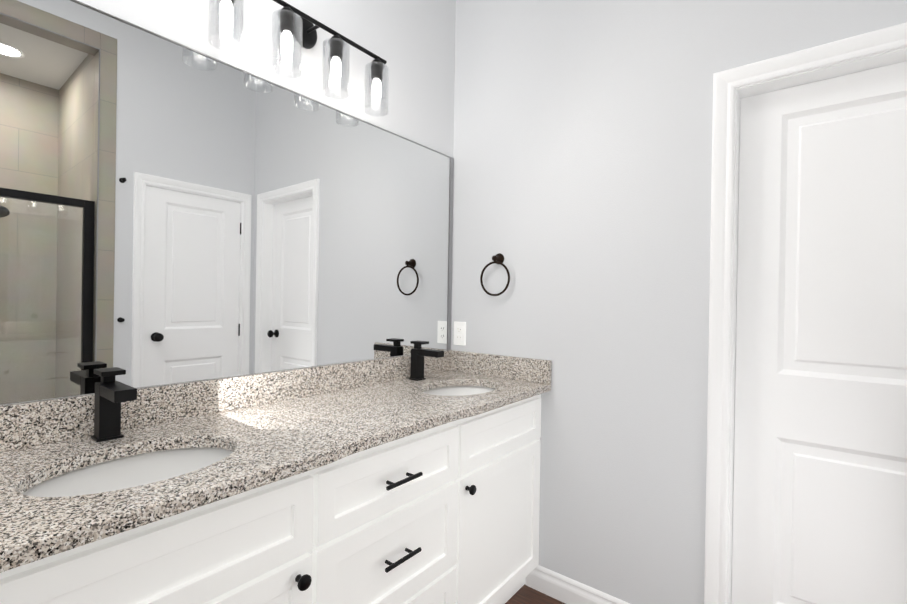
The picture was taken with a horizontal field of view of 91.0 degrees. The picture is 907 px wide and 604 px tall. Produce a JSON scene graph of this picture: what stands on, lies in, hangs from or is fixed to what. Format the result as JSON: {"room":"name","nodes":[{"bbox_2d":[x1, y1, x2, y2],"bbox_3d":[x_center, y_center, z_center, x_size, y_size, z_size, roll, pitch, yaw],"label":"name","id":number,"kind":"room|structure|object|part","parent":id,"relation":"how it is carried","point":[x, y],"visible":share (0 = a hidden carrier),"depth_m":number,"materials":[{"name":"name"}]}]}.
{"room":"bathroom","nodes":[
{"label":"bathroom","id":0,"kind":"room"},
{"bbox_2d":[0,0,455,404],"bbox_3d":[-0.889,-0.293,1.233,0.130,3.050,2.940,1,0,38],"label":"wall","id":1,"kind":"structure","parent":0,"point":[172,212],"depth_m":1.34,"materials":[{"name":"grey paint"}]},
{"bbox_2d":[207,0,388,116],"bbox_3d":[-0.492,-0.872,1.517,0.141,0.265,0.664,1,0,38],"label":"sconce","id":2,"kind":"object","parent":1,"relation":"attached to","point":[302,28],"visible":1,"depth_m":1.53,"materials":[{"name":"black"}]},
{"bbox_3d":[-0.652,-0.828,1.279,0.094,0.173,0.094,1,0,38],"label":"lamp shade","id":3,"kind":"part","parent":2,"relation":"part of","materials":[{"name":"clear glass"}]},
{"bbox_3d":[-0.652,-0.827,1.279,0.035,0.080,0.035,1,0,38],"label":"bulb","id":4,"kind":"part","parent":2,"relation":"part of","materials":[{"name":"white glass"}]},
{"bbox_3d":[-0.534,-0.827,1.428,0.094,0.173,0.094,1,0,38],"label":"lamp shade","id":5,"kind":"part","parent":2,"relation":"part of","materials":[{"name":"clear glass"}]},
{"bbox_3d":[-0.534,-0.826,1.428,0.035,0.080,0.035,1,0,38],"label":"bulb","id":6,"kind":"part","parent":2,"relation":"part of","materials":[{"name":"white glass"}]},
{"bbox_3d":[-0.416,-0.825,1.577,0.094,0.173,0.094,1,0,38],"label":"lamp shade","id":7,"kind":"part","parent":2,"relation":"part of","materials":[{"name":"clear glass"}]},
{"bbox_3d":[-0.416,-0.825,1.577,0.035,0.080,0.035,1,0,38],"label":"bulb","id":8,"kind":"part","parent":2,"relation":"part of","materials":[{"name":"white glass"}]},
{"bbox_3d":[-0.298,-0.824,1.726,0.094,0.173,0.094,1,0,38],"label":"lamp shade","id":9,"kind":"part","parent":2,"relation":"part of","materials":[{"name":"clear glass"}]},
{"bbox_3d":[-0.298,-0.823,1.726,0.035,0.080,0.035,1,0,38],"label":"bulb","id":10,"kind":"part","parent":2,"relation":"part of","materials":[{"name":"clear glass"}]},
{"bbox_2d":[505,584,564,603],"bbox_3d":[0.316,1.284,0.391,4.070,0.060,3.700,1,0,38],"label":"floor","id":11,"kind":"structure","parent":0,"point":[524,594],"depth_m":1.88,"materials":[{"name":"brown wood"}]},
{"bbox_2d":[0,388,550,603],"bbox_3d":[-0.347,0.805,1.398,0.564,0.870,1.748,1,0,38],"label":"bathroom vanity","id":12,"kind":"object","parent":11,"relation":"on","point":[413,477],"depth_m":1.12,"materials":[{"name":"white"}]},
{"bbox_3d":[-0.511,0.846,0.811,0.020,0.533,0.564,1,0,38],"label":"door","id":13,"kind":"part","parent":12,"relation":"part of","materials":[{"name":"white wood"}]},
{"bbox_2d":[0,372,550,563],"bbox_3d":[-0.345,0.355,1.394,0.558,0.030,1.758,1,0,38],"label":"countertop","id":14,"kind":"structure","parent":12,"relation":"on","point":[279,436],"depth_m":1.08,"materials":[{"name":"grey stone"}]},
{"bbox_2d":[92,367,139,439],"bbox_3d":[-0.806,0.250,1.060,0.162,0.168,0.054,1,0,38],"label":"faucet","id":15,"kind":"object","parent":14,"relation":"on","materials":[{"name":"black metal"}]},
{"bbox_2d":[8,432,247,511],"bbox_3d":[-0.665,0.445,0.947,0.338,0.181,0.439,1,0,38],"label":"sink","id":16,"kind":"object","parent":14,"relation":"in","point":[77,479],"depth_m":1.03,"materials":[{"name":"white ceramic"}]},
{"bbox_2d":[0,350,451,451],"bbox_3d":[-0.554,0.286,1.561,0.022,0.100,1.758,1,0,38],"label":"backsplash","id":17,"kind":"structure","parent":14,"relation":"on","point":[42,421],"depth_m":1.30,"materials":[{"name":"grey stone"}]},
{"bbox_2d":[408,340,443,379],"bbox_3d":[-0.116,0.257,1.930,0.162,0.168,0.054,1,0,38],"label":"faucet","id":18,"kind":"object","parent":14,"relation":"on","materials":[{"name":"black metal"}]},
{"bbox_2d":[412,380,503,399],"bbox_3d":[0.025,0.453,1.816,0.338,0.181,0.438,1,0,38],"label":"sink","id":19,"kind":"object","parent":14,"relation":"in","point":[457,388],"depth_m":1.98,"materials":[{"name":"white ceramic"}]},
{"bbox_3d":[-0.161,0.718,1.250,0.020,0.268,0.532,1,0,38],"label":"drawer","id":20,"kind":"part","parent":12,"relation":"part of","materials":[{"name":"white wood"}]},
{"bbox_3d":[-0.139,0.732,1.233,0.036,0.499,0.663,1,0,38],"label":"handle","id":21,"kind":"part","parent":12,"relation":"part of","materials":[{"name":"black metal"}]},
{"bbox_3d":[-0.157,0.488,1.249,0.020,0.168,0.532,1,0,38],"label":"drawer","id":22,"kind":"part","parent":12,"relation":"part of","materials":[{"name":"white wood"}]},
{"bbox_3d":[-0.165,0.990,1.251,0.020,0.253,0.532,1,0,38],"label":"drawer","id":23,"kind":"part","parent":12,"relation":"part of","materials":[{"name":"white wood"}]},
{"bbox_3d":[0.185,0.854,1.689,0.020,0.533,0.562,1,0,38],"label":"door","id":24,"kind":"part","parent":12,"relation":"part of","materials":[{"name":"white wood"}]},
{"bbox_2d":[451,0,906,603],"bbox_3d":[0.860,-0.267,1.645,2.120,3.050,0.120,1,0,38],"label":"wall","id":25,"kind":"structure","parent":0,"point":[583,166],"depth_m":1.76,"materials":[{"name":"grey paint"}]},
{"bbox_2d":[454,322,465,344],"bbox_3d":[0.030,0.156,2.217,0.070,0.114,0.009,1,0,38],"label":"electrical outlet plate","id":26,"kind":"object","parent":25,"relation":"attached to","point":[459,333],"visible":1,"depth_m":2.21,"materials":[{"name":"white plastic"}]},
{"bbox_2d":[480,253,509,295],"bbox_3d":[0.199,-0.127,2.061,0.161,0.200,0.048,1,0,38],"label":"towel ring","id":27,"kind":"object","parent":25,"relation":"attached to","point":[498,258],"visible":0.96,"depth_m":2.05,"materials":[{"name":"black metal"}]},
{"bbox_2d":[452,350,551,383],"bbox_3d":[0.204,0.296,2.067,0.536,0.100,0.022,1,0,38],"label":"backsplash","id":28,"kind":"structure","parent":25,"relation":"attached to","point":[516,368],"depth_m":2.03,"materials":[{"name":"grey stone"}]},
{"bbox_2d":[525,565,629,603],"bbox_3d":[0.594,1.202,1.758,0.694,0.103,0.015,1,0,38],"label":"baseboard","id":29,"kind":"structure","parent":25,"relation":"attached to","point":[557,586],"depth_m":1.84,"materials":[{"name":"white wood"}]},
{"bbox_2d":[704,22,906,603],"bbox_3d":[1.222,0.244,1.341,0.779,2.042,0.140,1,0,38],"label":"door","id":30,"kind":"structure","parent":25,"relation":"attached to","point":[820,483],"depth_m":1.44,"materials":[{"name":"white wood"}]}
]}

